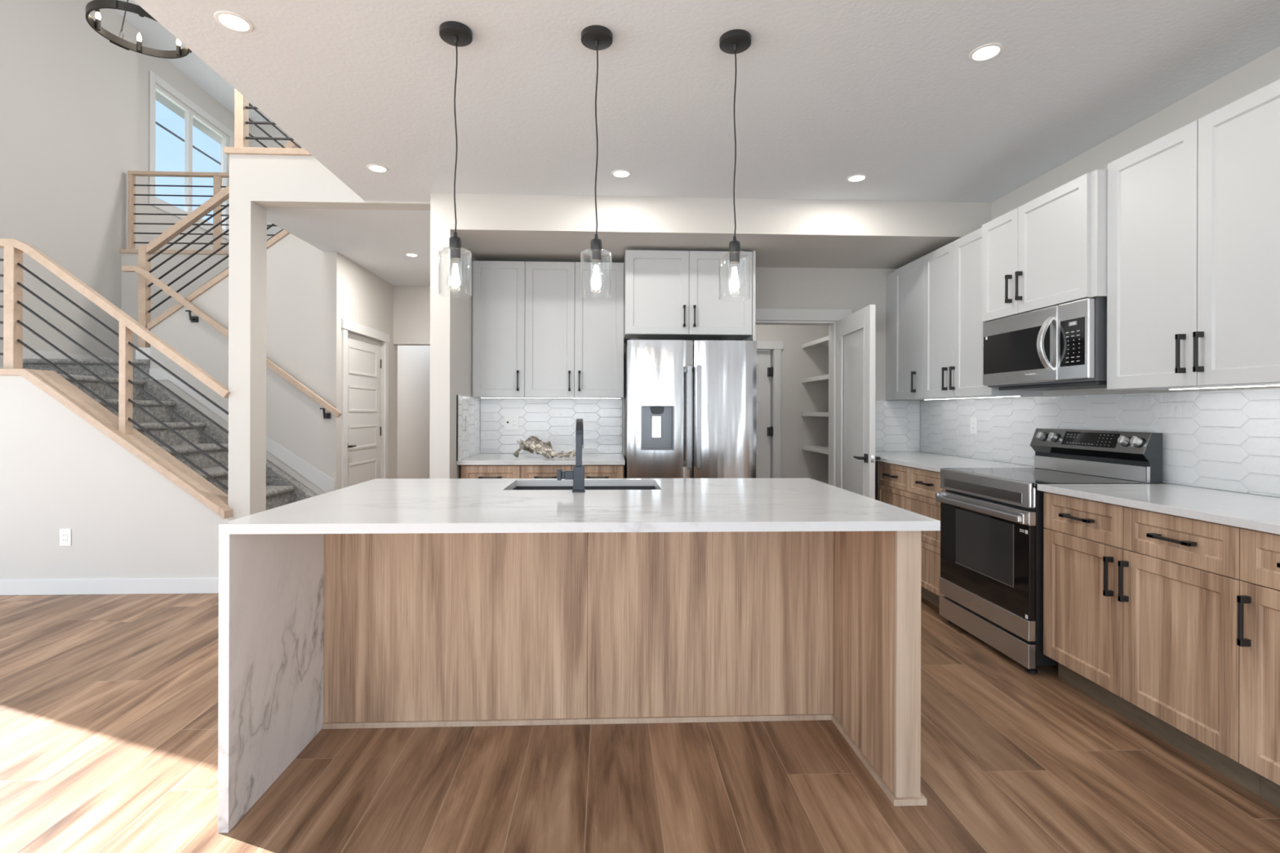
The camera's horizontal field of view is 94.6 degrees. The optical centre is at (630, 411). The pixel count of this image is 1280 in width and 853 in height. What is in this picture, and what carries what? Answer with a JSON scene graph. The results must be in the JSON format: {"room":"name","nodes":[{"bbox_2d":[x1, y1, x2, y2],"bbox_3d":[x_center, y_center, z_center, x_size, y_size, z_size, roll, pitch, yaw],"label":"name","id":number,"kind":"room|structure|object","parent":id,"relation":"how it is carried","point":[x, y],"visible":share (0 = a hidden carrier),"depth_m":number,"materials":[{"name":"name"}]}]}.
{"room":"kitchen","nodes":[
{"label":"kitchen","id":0,"kind":"room"},
{"bbox_2d":[0,0,137,367],"bbox_3d":[-5.566,-1.591,1.433,0.140,5.650,10.800,0,0,-2],"label":"wall","id":1,"kind":"structure","parent":0,"point":[68,94],"depth_m":5.93,"materials":[{"name":"grey paint"}]},
{"bbox_2d":[0,348,119,368],"bbox_3d":[-5.646,-0.439,5.333,0.012,0.296,2.500,0,0,-2],"label":"baseboard","id":2,"kind":"structure","parent":1,"relation":"attached to","point":[27,353],"depth_m":5.78,"materials":[{"name":"white wood"}]},
{"bbox_2d":[0,375,235,579],"bbox_3d":[-4.035,0.497,4.090,3.140,1.482,0.190,0,0,-2],"label":"wall","id":3,"kind":"structure","parent":0,"point":[126,519],"depth_m":4.01,"materials":[{"name":"grey paint"}]},
{"bbox_2d":[59,528,71,546],"bbox_3d":[-3.827,0.852,3.998,0.074,0.118,0.008,0,0,-2],"label":"wall outlet","id":4,"kind":"object","parent":3,"relation":"attached to","point":[64,534],"visible":1,"depth_m":4.00,"materials":[{"name":"white plastic"}]},
{"bbox_2d":[62,532,67,542],"bbox_3d":[-3.827,0.852,3.996,0.034,0.068,0.002,0,0,-2],"label":"receptacle","id":5,"kind":"object","parent":4,"relation":"attached to","point":[64,535],"depth_m":3.99,"materials":[{"name":"white plastic"}]},
{"bbox_2d":[0,577,218,595],"bbox_3d":[-4.205,1.185,3.982,2.795,0.105,0.013,0,0,-2],"label":"baseboard","id":6,"kind":"structure","parent":3,"relation":"attached to","point":[150,585],"depth_m":4.00,"materials":[{"name":"white"}]},
{"bbox_2d":[0,368,232,519],"bbox_3d":[-4.186,0.220,4.077,2.834,1.017,0.215,0,0,-2],"label":"cap","id":7,"kind":"object","parent":3,"relation":"attached to","point":[51,383],"visible":0.88,"depth_m":4.04,"materials":[{"name":"brown wood"}]},
{"bbox_2d":[0,238,230,489],"bbox_3d":[-4.191,-0.318,4.062,2.814,1.724,0.066,0,0,-2],"label":"stair railing","id":8,"kind":"object","parent":7,"relation":"on","point":[12,275],"visible":0.92,"depth_m":4.07,"materials":[{"name":"brown wood"}]},
{"bbox_2d":[137,40,234,250],"bbox_3d":[-5.922,-2.892,7.949,0.130,3.050,2.250,0,0,-2],"label":"wall","id":9,"kind":"structure","parent":0,"point":[161,67],"depth_m":7.35,"materials":[{"name":"grey paint"}]},
{"bbox_2d":[155,91,221,144],"bbox_3d":[-6.087,-4.168,7.767,0.220,0.200,3.600,0,0,-2],"label":"roof eave","id":10,"kind":"object","parent":9,"relation":"attached to","point":[161,99],"visible":0.18,"depth_m":8.12,"materials":[{"name":"grey"}]},
{"bbox_2d":[148,70,234,239],"bbox_3d":[-5.882,-3.317,7.950,0.088,1.620,1.630,0,0,-2],"label":"window","id":11,"kind":"structure","parent":9,"relation":"in","point":[153,78],"depth_m":7.84,"materials":[{"name":"white wood"}]},
{"bbox_2d":[112,0,272,121],"bbox_3d":[-1.645,-4.454,2.737,8.900,0.100,13.200,0,0,-2],"label":"ceiling","id":12,"kind":"structure","parent":0,"point":[153,33],"depth_m":7.51,"materials":[{"name":"white paint"}]},
{"bbox_2d":[85,0,191,58],"bbox_3d":[-2.905,-3.320,3.500,0.478,2.176,0.485,0,0,-2],"label":"chandelier","id":13,"kind":"object","parent":12,"relation":"hanging from","point":[96,5],"visible":0.7,"depth_m":3.54,"materials":[{"name":"brown metal"}]},
{"bbox_2d":[95,11,101,31],"bbox_3d":[-3.121,-2.297,3.462,0.026,0.117,0.025,0,0,-2],"label":"bulb","id":14,"kind":"object","parent":13,"relation":"attached to","point":[98,23],"depth_m":3.46,"materials":[{"name":"white glass"}]},
{"bbox_2d":[136,32,142,52],"bbox_3d":[-3.050,-2.297,3.667,0.026,0.117,0.025,0,0,-2],"label":"bulb","id":15,"kind":"object","parent":13,"relation":"attached to","point":[139,44],"depth_m":3.66,"materials":[{"name":"white glass"}]},
{"bbox_2d":[176,38,181,56],"bbox_3d":[-2.837,-2.296,3.709,0.026,0.117,0.025,0,0,-2],"label":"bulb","id":16,"kind":"object","parent":13,"relation":"attached to","point":[178,42],"depth_m":3.70,"materials":[{"name":"white glass"}]},
{"bbox_2d":[150,233,342,495],"bbox_3d":[-3.578,-0.315,5.524,1.680,3.110,0.120,0,0,-2],"label":"wall","id":17,"kind":"structure","parent":0,"point":[304,282],"depth_m":5.48,"materials":[{"name":"grey paint"}]},
{"bbox_2d":[135,347,150,359],"bbox_3d":[-4.482,-0.534,5.489,0.130,0.109,0.120,0,0,-2],"label":"baseboard","id":18,"kind":"structure","parent":17,"relation":"attached to","point":[139,355],"depth_m":5.43,"materials":[{"name":"white wood"}]},
{"bbox_2d":[146,229,289,330],"bbox_3d":[-3.653,-1.333,5.521,1.555,1.182,0.160,0,0,-2],"label":"cap","id":19,"kind":"object","parent":17,"relation":"attached to","point":[282,234],"visible":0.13,"depth_m":5.43,"materials":[{"name":"brown wood"}]},
{"bbox_2d":[137,140,301,347],"bbox_3d":[-3.708,-1.674,5.517,1.677,2.173,0.067,0,0,-2],"label":"stair railing","id":20,"kind":"object","parent":19,"relation":"on","point":[144,251],"visible":0.34,"depth_m":5.49,"materials":[{"name":"brown wood"}]},
{"bbox_2d":[121,265,342,418],"bbox_3d":[-3.626,-0.625,5.414,1.944,1.380,0.096,0,0,-2],"label":"wall handrail","id":21,"kind":"object","parent":17,"relation":"attached to","point":[192,308],"visible":0.94,"depth_m":5.37,"materials":[{"name":"brown wood"}]},
{"bbox_2d":[149,368,334,493],"bbox_3d":[-3.582,0.207,5.458,1.670,1.199,0.012,0,0,-2],"label":"baseboard","id":22,"kind":"structure","parent":17,"relation":"attached to","point":[313,474],"depth_m":5.46,"materials":[{"name":"white wood"}]},
{"bbox_2d":[227,200,266,519],"bbox_3d":[-2.730,-0.114,4.213,0.148,2.712,0.194,0,0,-2],"label":"wall column","id":23,"kind":"structure","parent":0,"point":[247,220],"depth_m":4.12,"materials":[{"name":"grey paint"}]},
{"bbox_2d":[121,253,385,359],"bbox_3d":[-4.250,-0.765,6.729,2.910,2.005,0.120,0,0,-2],"label":"wall","id":24,"kind":"structure","parent":0,"point":[129,279],"depth_m":6.63,"materials":[{"name":"grey paint"}]},
{"bbox_2d":[120,248,228,254],"bbox_3d":[-4.231,-1.790,6.729,2.939,0.044,0.160,0,0,-2],"label":"cap","id":25,"kind":"object","parent":24,"relation":"on","point":[122,251],"visible":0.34,"depth_m":6.62,"materials":[{"name":"brown wood"}]},
{"bbox_2d":[127,170,276,250],"bbox_3d":[-4.205,-2.256,6.718,2.890,0.888,0.065,0,0,-2],"label":"railing","id":26,"kind":"object","parent":25,"relation":"on","point":[217,177],"visible":0.44,"depth_m":6.67,"materials":[{"name":"brown wood"}]},
{"bbox_2d":[248,120,303,239],"bbox_3d":[-1.499,-2.879,2.718,8.600,3.050,13.050,0,0,-2],"label":"wall","id":27,"kind":"structure","parent":0,"point":[254,130],"depth_m":8.99,"materials":[{"name":"grey paint"}]},
{"bbox_2d":[229,154,430,210],"bbox_3d":[-1.980,-1.629,4.215,1.637,0.323,0.140,0,0,-2],"label":"wall header","id":28,"kind":"structure","parent":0,"point":[268,181],"depth_m":4.13,"materials":[{"name":"grey paint"}]},
{"bbox_2d":[224,146,311,155],"bbox_3d":[-1.991,-1.813,4.215,1.660,0.044,0.180,0,0,-2],"label":"cap","id":29,"kind":"object","parent":28,"relation":"on","point":[228,150],"visible":0.22,"depth_m":4.11,"materials":[{"name":"brown wood"}]},
{"bbox_2d":[234,88,302,148],"bbox_3d":[-2.006,-2.310,4.877,1.640,0.950,1.355,0,0,-2],"label":"balcony railing","id":30,"kind":"object","parent":29,"relation":"on","point":[242,104],"visible":0.14,"depth_m":4.19,"materials":[{"name":"brown wood"}]},
{"bbox_2d":[342,256,397,478],"bbox_3d":[-2.821,-0.121,6.354,0.100,2.726,1.480,0,0,-2],"label":"wall","id":31,"kind":"structure","parent":0,"point":[367,300],"depth_m":6.59,"materials":[{"name":"grey paint"}]},
{"bbox_2d":[341,318,389,488],"bbox_3d":[-2.788,0.180,6.178,0.103,2.125,1.185,0,0,-2],"label":"door","id":32,"kind":"structure","parent":31,"relation":"in","point":[361,428],"depth_m":6.14,"materials":[{"name":"white wood"}]},
{"bbox_2d":[392,285,430,345],"bbox_3d":[-2.118,-1.137,7.047,1.552,0.689,0.150,0,0,-2],"label":"wall","id":33,"kind":"structure","parent":0,"point":[411,304],"depth_m":6.96,"materials":[{"name":"grey paint"}]},
{"bbox_2d":[397,345,430,478],"bbox_3d":[-2.168,-0.119,9.347,3.200,2.726,4.750,0,0,-2],"label":"wall","id":34,"kind":"structure","parent":0,"point":[413,361],"depth_m":10.06,"materials":[{"name":"grey paint"}]},
{"bbox_2d":[429,193,476,478],"bbox_3d":[-1.351,-0.117,5.501,0.133,2.726,3.000,0,0,-2],"label":"wall partition","id":35,"kind":"structure","parent":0,"point":[451,308],"depth_m":4.00,"materials":[{"name":"grey paint"}]},
{"bbox_2d":[456,395,479,461],"bbox_3d":[-1.243,0.116,4.555,0.011,0.468,0.738,0,0,-2],"label":"backsplash","id":36,"kind":"structure","parent":35,"relation":"attached to","point":[468,443],"depth_m":4.49,"materials":[{"name":"white tile"}]},
{"bbox_2d":[0,593,1279,852],"bbox_3d":[-1.556,1.306,3.842,9.200,0.120,16.200,0,0,-2],"label":"floor","id":37,"kind":"structure","parent":0,"point":[108,703],"depth_m":2.02,"materials":[{"name":"brown wood"}]},
{"bbox_2d":[22,253,375,510],"bbox_3d":[-4.069,-0.286,5.432,3.169,3.050,2.482,0,0,-2],"label":"staircase","id":38,"kind":"structure","parent":37,"relation":"on","point":[282,489],"depth_m":5.21,"materials":[{"name":"grey carpet"}]},
{"bbox_2d":[461,465,520,478],"bbox_3d":[-1.017,0.814,4.567,0.419,0.867,0.743,0,0,-2],"label":"drawer","id":39,"kind":"object","parent":37,"relation":"on","point":[467,471],"visible":0.22,"depth_m":4.23,"materials":[{"name":"brown wood"}]},
{"bbox_2d":[520,465,623,478],"bbox_3d":[-0.435,0.816,4.590,0.744,0.867,0.743,0,0,-2],"label":"base cabinet","id":40,"kind":"object","parent":37,"relation":"on","point":[526,471],"visible":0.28,"depth_m":4.25,"materials":[{"name":"brown wood"}]},
{"bbox_2d":[457,453,625,465],"bbox_3d":[-0.650,0.367,4.581,1.194,0.030,0.730,0,0,-2],"label":"countertop","id":41,"kind":"structure","parent":40,"relation":"on","point":[479,459],"depth_m":4.27,"materials":[{"name":"white stone"}]},
{"bbox_2d":[513,435,583,458],"bbox_3d":[-0.621,0.268,4.481,0.535,0.166,0.183,0,0,-2],"label":"leaf sculpture","id":42,"kind":"object","parent":41,"relation":"on","point":[532,444],"visible":0.93,"depth_m":4.47,"materials":[{"name":"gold metal"}]},
{"bbox_2d":[322,530,927,806],"bbox_3d":[-0.144,0.808,2.404,2.136,0.884,1.136,0,0,-2],"label":"kitchen island","id":43,"kind":"object","parent":37,"relation":"on","point":[421,629],"visible":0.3,"depth_m":2.36,"materials":[{"name":"brown wood"}]},
{"bbox_2d":[217,478,940,833],"bbox_3d":[-0.153,0.793,2.378,2.180,0.914,1.181,0,0,-2],"label":"island countertop","id":44,"kind":"structure","parent":43,"relation":"on","point":[271,562],"depth_m":1.98,"materials":[{"name":"white stone"}]},
{"bbox_2d":[557,418,585,492],"bbox_3d":[-0.250,0.183,2.529,0.116,0.305,0.158,0,0,-2],"label":"faucet","id":45,"kind":"object","parent":44,"relation":"on","point":[577,474],"visible":1,"depth_m":2.46,"materials":[{"name":"grey metal"}]},
{"bbox_2d":[511,485,657,489],"bbox_3d":[-0.212,0.474,2.716,0.705,0.216,0.389,0,0,-2],"label":"sink","id":46,"kind":"object","parent":44,"relation":"in","point":[588,487],"visible":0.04,"depth_m":2.90,"materials":[{"name":"grey metal"}]},
{"bbox_2d":[624,337,756,478],"bbox_3d":[0.422,0.366,4.538,0.920,1.772,0.865,0,0,-2],"label":"refrigerator","id":47,"kind":"object","parent":37,"relation":"on","point":[691,406],"visible":0.56,"depth_m":4.18,"materials":[{"name":"grey metal"}]},
{"bbox_2d":[801,335,828,484],"bbox_3d":[2.140,0.252,6.206,0.395,2.010,0.905,0,0,-2],"label":"pantry shelving","id":48,"kind":"object","parent":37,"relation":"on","point":[824,341],"visible":0.25,"depth_m":6.29,"materials":[{"name":"white wood"}]},
{"bbox_2d":[875,460,878,500],"bbox_3d":[2.162,0.815,4.788,0.652,0.884,0.559,0,0,-2],"label":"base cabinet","id":49,"kind":"object","parent":37,"relation":"on","point":[876,462],"visible":0.12,"depth_m":4.52,"materials":[{"name":"brown wood"}]},
{"bbox_2d":[877,461,945,607],"bbox_3d":[2.197,0.815,4.046,0.663,0.884,0.919,0,0,-2],"label":"base cabinet","id":50,"kind":"object","parent":37,"relation":"on","point":[911,489],"visible":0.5,"depth_m":3.87,"materials":[{"name":"brown wood"}]},
{"bbox_2d":[875,451,1034,472],"bbox_3d":[2.188,0.358,4.316,0.653,0.030,1.482,0,0,-2],"label":"countertop","id":51,"kind":"structure","parent":50,"relation":"on","point":[918,460],"depth_m":4.10,"materials":[{"name":"white stone"}]},
{"bbox_2d":[935,428,1162,674],"bbox_3d":[2.181,0.678,3.188,0.697,1.157,0.765,0,0,-2],"label":"range","id":52,"kind":"object","parent":37,"relation":"on","point":[991,579],"visible":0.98,"depth_m":3.05,"materials":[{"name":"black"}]},
{"bbox_2d":[942,467,1151,486],"bbox_3d":[2.186,0.349,3.189,0.580,0.017,0.765,0,0,-2],"label":"cooktop","id":53,"kind":"object","parent":52,"relation":"in","point":[1033,477],"depth_m":3.11,"materials":[{"name":"black glass"}]},
{"bbox_2d":[1043,492,1260,796],"bbox_3d":[2.263,0.815,2.368,0.663,0.884,0.864,0,0,-2],"label":"base cabinet","id":54,"kind":"object","parent":37,"relation":"on","point":[1140,606],"visible":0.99,"depth_m":2.25,"materials":[{"name":"brown wood"}]},
{"bbox_2d":[1236,528,1279,808],"bbox_3d":[2.296,0.816,1.504,0.663,0.884,0.864,0,0,-2],"label":"base cabinet","id":55,"kind":"object","parent":37,"relation":"on","point":[1258,639],"visible":0.99,"depth_m":1.86,"materials":[{"name":"brown wood"}]},
{"bbox_2d":[1036,484,1279,534],"bbox_3d":[2.281,0.358,1.933,0.653,0.030,1.744,0,0,-2],"label":"countertop","id":56,"kind":"structure","parent":55,"relation":"on","point":[1247,511],"depth_m":2.28,"materials":[{"name":"white stone"}]},
{"bbox_2d":[480,266,920,478],"bbox_3d":[0.616,-0.111,5.068,3.763,2.726,0.120,0,0,-2],"label":"wall","id":57,"kind":"structure","parent":0,"point":[827,288],"depth_m":5.05,"materials":[{"name":"grey paint"}]},
{"bbox_2d":[471,260,524,398],"bbox_3d":[-1.044,-0.647,4.771,0.415,1.070,0.342,0,0,-2],"label":"upper cabinet","id":58,"kind":"object","parent":57,"relation":"attached to","point":[498,287],"visible":0.98,"depth_m":4.64,"materials":[{"name":"grey wood"}]},
{"bbox_2d":[480,398,622,453],"bbox_3d":[-0.660,0.121,4.953,1.185,0.461,0.009,0,0,-2],"label":"backsplash","id":59,"kind":"structure","parent":57,"relation":"attached to","point":[553,420],"depth_m":4.95,"materials":[{"name":"white tile"}]},
{"bbox_2d":[504,416,518,430],"bbox_3d":[-0.994,0.096,4.930,0.118,0.118,0.010,0,0,-2],"label":"wall outlet","id":60,"kind":"object","parent":59,"relation":"attached to","point":[511,423],"visible":1,"depth_m":4.93,"materials":[{"name":"white plastic"}]},
{"bbox_2d":[512,418,516,426],"bbox_3d":[-0.967,0.096,4.929,0.034,0.068,0.002,0,0,-2],"label":"receptacle","id":61,"kind":"object","parent":60,"relation":"attached to","point":[514,420],"depth_m":4.93,"materials":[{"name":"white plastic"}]},
{"bbox_2d":[524,261,623,398],"bbox_3d":[-0.446,-0.646,4.794,0.779,1.070,0.342,0,0,-2],"label":"upper cabinet","id":62,"kind":"object","parent":57,"relation":"attached to","point":[574,333],"visible":1,"depth_m":4.66,"materials":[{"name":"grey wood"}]},
{"bbox_2d":[480,397,591,398],"bbox_3d":[-0.643,-0.109,4.788,1.130,0.004,0.020,0,0,-2],"label":"light","id":63,"kind":"object","parent":62,"relation":"attached to","point":[481,397],"visible":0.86,"depth_m":4.77,"materials":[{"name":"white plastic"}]},
{"bbox_2d":[480,397,525,398],"bbox_3d":[-0.643,-0.108,4.788,1.124,0.002,0.014,0,0,-2],"label":"diffuser","id":64,"kind":"object","parent":63,"relation":"attached to","point":[481,397],"depth_m":4.77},
{"bbox_2d":[623,249,755,342],"bbox_3d":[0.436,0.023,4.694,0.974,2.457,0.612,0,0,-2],"label":"upper cabinet","id":65,"kind":"object","parent":57,"relation":"attached to","point":[668,295],"visible":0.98,"depth_m":4.42,"materials":[{"name":"grey wood"}]},
{"bbox_2d":[755,308,851,486],"bbox_3d":[1.351,0.190,5.086,1.060,2.129,0.142,0,0,-2],"label":"door frame","id":66,"kind":"structure","parent":57,"relation":"in","point":[820,317],"depth_m":5.05,"materials":[{"name":"white wood"}]},
{"bbox_2d":[836,304,880,499],"bbox_3d":[1.735,0.239,4.637,0.168,2.018,0.778,0,0,-2],"label":"door","id":67,"kind":"structure","parent":66,"relation":"attached to","point":[856,331],"depth_m":4.57,"materials":[{"name":"white wood"}]},
{"bbox_2d":[875,400,919,451],"bbox_3d":[2.175,0.124,5.064,0.624,0.438,0.009,0,0,-2],"label":"backsplash","id":68,"kind":"structure","parent":57,"relation":"attached to","point":[897,423],"depth_m":5.07,"materials":[{"name":"white tile"}]},
{"bbox_2d":[133,0,1279,285],"bbox_3d":[-0.026,-1.637,4.102,5.540,0.324,15.800,0,0,-2],"label":"ceiling","id":69,"kind":"structure","parent":0,"point":[828,92],"depth_m":2.69,"materials":[{"name":"white paint"}]},
{"bbox_2d":[213,10,253,32],"bbox_3d":[-1.505,-1.477,2.243,0.126,0.005,0.126,0,0,-2],"label":"recessed light","id":70,"kind":"object","parent":69,"relation":"in","point":[231,20],"visible":1,"depth_m":2.24,"materials":[{"name":"white plastic"}]},
{"bbox_2d":[366,164,388,173],"bbox_3d":[-1.538,-1.477,3.592,0.126,0.005,0.126,0,0,-2],"label":"recessed light","id":71,"kind":"object","parent":69,"relation":"in","point":[374,167],"visible":1,"depth_m":3.59,"materials":[{"name":"white plastic"}]},
{"bbox_2d":[404,253,418,257],"bbox_3d":[-2.066,-1.479,5.583,0.126,0.005,0.126,0,0,-2],"label":"recessed light","id":72,"kind":"object","parent":69,"relation":"in","point":[412,255],"visible":1,"depth_m":5.58,"materials":[{"name":"white plastic"}]},
{"bbox_2d":[438,21,472,290],"bbox_3d":[-0.680,-0.964,2.295,0.124,1.026,0.124,0,0,-2],"label":"pendant light","id":73,"kind":"object","parent":69,"relation":"hanging from","point":[455,33],"visible":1,"depth_m":2.29,"materials":[{"name":"black metal"}]},
{"bbox_2d":[448,231,461,260],"bbox_3d":[-0.680,-0.645,2.295,0.045,0.103,0.045,0,0,-2],"label":"socket","id":74,"kind":"object","parent":73,"relation":"attached to","point":[455,241],"depth_m":2.28,"materials":[{"name":"black metal"}]},
{"bbox_2d":[581,25,612,297],"bbox_3d":[-0.134,-0.963,2.316,0.124,1.026,0.124,0,0,-2],"label":"pendant light","id":75,"kind":"object","parent":69,"relation":"hanging from","point":[596,37],"visible":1,"depth_m":2.31,"materials":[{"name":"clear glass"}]},
{"bbox_2d":[590,234,601,262],"bbox_3d":[-0.135,-0.643,2.316,0.045,0.103,0.045,0,0,-2],"label":"socket","id":76,"kind":"object","parent":75,"relation":"attached to","point":[595,243],"depth_m":2.30,"materials":[{"name":"black metal"}]},
{"bbox_2d":[611,168,631,177],"bbox_3d":[-0.056,-1.473,3.660,0.126,0.005,0.126,0,0,-2],"label":"recessed light","id":77,"kind":"object","parent":69,"relation":"in","point":[620,173],"visible":1,"depth_m":3.65,"materials":[{"name":"white plastic"}]},
{"bbox_2d":[718,29,751,296],"bbox_3d":[0.413,-0.961,2.338,0.124,1.026,0.124,0,0,-2],"label":"pendant light","id":78,"kind":"object","parent":69,"relation":"hanging from","point":[735,42],"visible":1,"depth_m":2.33,"materials":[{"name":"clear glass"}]},
{"bbox_2d":[728,235,740,263],"bbox_3d":[0.412,-0.642,2.338,0.045,0.103,0.045,0,0,-2],"label":"socket","id":79,"kind":"object","parent":78,"relation":"attached to","point":[735,245],"depth_m":2.32,"materials":[{"name":"black metal"}]},
{"bbox_2d":[846,173,867,182],"bbox_3d":[1.425,-1.468,3.719,0.126,0.005,0.126,0,0,-2],"label":"recessed light","id":80,"kind":"object","parent":69,"relation":"in","point":[858,177],"visible":1,"depth_m":3.71,"materials":[{"name":"white plastic"}]},
{"bbox_2d":[968,42,1004,62],"bbox_3d":[1.456,-1.468,2.419,0.126,0.005,0.126,0,0,-2],"label":"recessed light","id":81,"kind":"object","parent":69,"relation":"in","point":[988,51],"visible":1,"depth_m":2.42,"materials":[{"name":"white plastic"}]},
{"bbox_2d":[450,193,991,268],"bbox_3d":[0.640,-1.352,4.543,3.763,0.243,0.930,0,0,-2],"label":"ceiling beam","id":82,"kind":"structure","parent":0,"point":[782,233],"depth_m":4.12,"materials":[{"name":"grey paint"}]},
{"bbox_2d":[755,324,828,478],"bbox_3d":[1.489,-0.108,6.694,1.660,2.726,0.120,0,0,-2],"label":"wall","id":83,"kind":"structure","parent":0,"point":[797,363],"depth_m":6.65,"materials":[{"name":"grey paint"}]},
{"bbox_2d":[755,341,783,478],"bbox_3d":[1.210,0.232,6.648,1.000,2.045,0.099,0,0,-2],"label":"door","id":84,"kind":"structure","parent":83,"relation":"in","point":[764,371],"depth_m":6.66,"materials":[{"name":"white wood"}]},
{"bbox_2d":[920,46,1279,497],"bbox_3d":[2.737,-0.104,0.783,0.140,2.726,8.850,0,0,-2],"label":"wall","id":85,"kind":"structure","parent":0,"point":[1264,70],"depth_m":2.93,"materials":[{"name":"grey paint"}]},
{"bbox_2d":[885,256,963,399],"bbox_3d":[2.330,-0.632,4.752,0.362,1.070,0.644,0,0,-2],"label":"upper cabinet","id":86,"kind":"object","parent":85,"relation":"attached to","point":[904,286],"visible":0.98,"depth_m":4.71,"materials":[{"name":"grey wood"}]},
{"bbox_2d":[923,227,1043,398],"bbox_3d":[2.358,-0.632,4.038,0.362,1.070,0.784,0,0,-2],"label":"upper cabinet","id":87,"kind":"object","parent":85,"relation":"attached to","point":[953,349],"visible":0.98,"depth_m":4.01,"materials":[{"name":"grey wood"}]},
{"bbox_2d":[924,395,1020,399],"bbox_3d":[2.388,-0.095,4.202,0.020,0.004,1.090,0,0,-2],"label":"light","id":88,"kind":"object","parent":87,"relation":"attached to","point":[1006,396],"visible":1,"depth_m":4.10,"materials":[{"name":"white plastic"}]},
{"bbox_2d":[982,169,1107,322],"bbox_3d":[2.358,-0.848,3.226,0.427,0.600,0.835,0,0,-2],"label":"upper cabinet","id":89,"kind":"object","parent":85,"relation":"attached to","point":[1050,250],"visible":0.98,"depth_m":3.09,"materials":[{"name":"grey wood"}]},
{"bbox_2d":[982,297,1106,390],"bbox_3d":[2.332,-0.337,3.232,0.452,0.419,0.800,0,0,-2],"label":"microwave","id":90,"kind":"object","parent":89,"relation":"attached to","point":[1061,347],"visible":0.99,"depth_m":3.06,"materials":[{"name":"grey metal"}]},
{"bbox_2d":[920,388,1279,497],"bbox_3d":[2.571,0.125,3.072,0.009,0.438,4.000,0,0,-2],"label":"backsplash","id":91,"kind":"structure","parent":85,"relation":"attached to","point":[1224,440],"depth_m":2.85,"materials":[{"name":"white tile"}]},
{"bbox_2d":[970,417,977,433],"bbox_3d":[2.513,0.103,4.327,0.008,0.118,0.074,0,0,-2],"label":"wall outlet","id":92,"kind":"object","parent":91,"relation":"attached to","point":[973,420],"visible":1,"depth_m":4.32,"materials":[{"name":"white plastic"}]},
{"bbox_2d":[971,421,974,430],"bbox_3d":[2.510,0.103,4.327,0.002,0.068,0.034,0,0,-2],"label":"receptacle","id":93,"kind":"object","parent":92,"relation":"attached to","point":[972,422],"depth_m":4.33,"materials":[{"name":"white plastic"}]},
{"bbox_2d":[1106,79,1279,390],"bbox_3d":[2.424,-0.639,2.377,0.362,1.073,0.861,0,0,-2],"label":"upper cabinet","id":94,"kind":"object","parent":85,"relation":"attached to","point":[1193,235],"visible":1,"depth_m":2.36,"materials":[{"name":"grey wood"}]},
{"bbox_3d":[2.457,-0.639,1.514,0.362,1.073,0.861,0,0,-2],"label":"upper cabinet","id":95,"kind":"object","parent":85,"relation":"attached to","visible":0},
{"bbox_2d":[1168,384,1279,390],"bbox_3d":[2.478,-0.100,1.889,0.020,0.004,1.580,0,0,-2],"label":"light","id":96,"kind":"object","parent":95,"relation":"attached to","point":[1272,384],"visible":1,"depth_m":2.42,"materials":[{"name":"white plastic"}]},
{"label":"outside","id":97,"kind":"structure","parent":0,"visible":0},
{"bbox_2d":[155,121,221,164],"bbox_3d":[-14.864,-8.994,22.434,0.068,0.168,38.000,0,0,-2],"label":"power line","id":98,"kind":"object","parent":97,"point":[157,123],"visible":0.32,"depth_m":19.44,"materials":[{"name":"black"}]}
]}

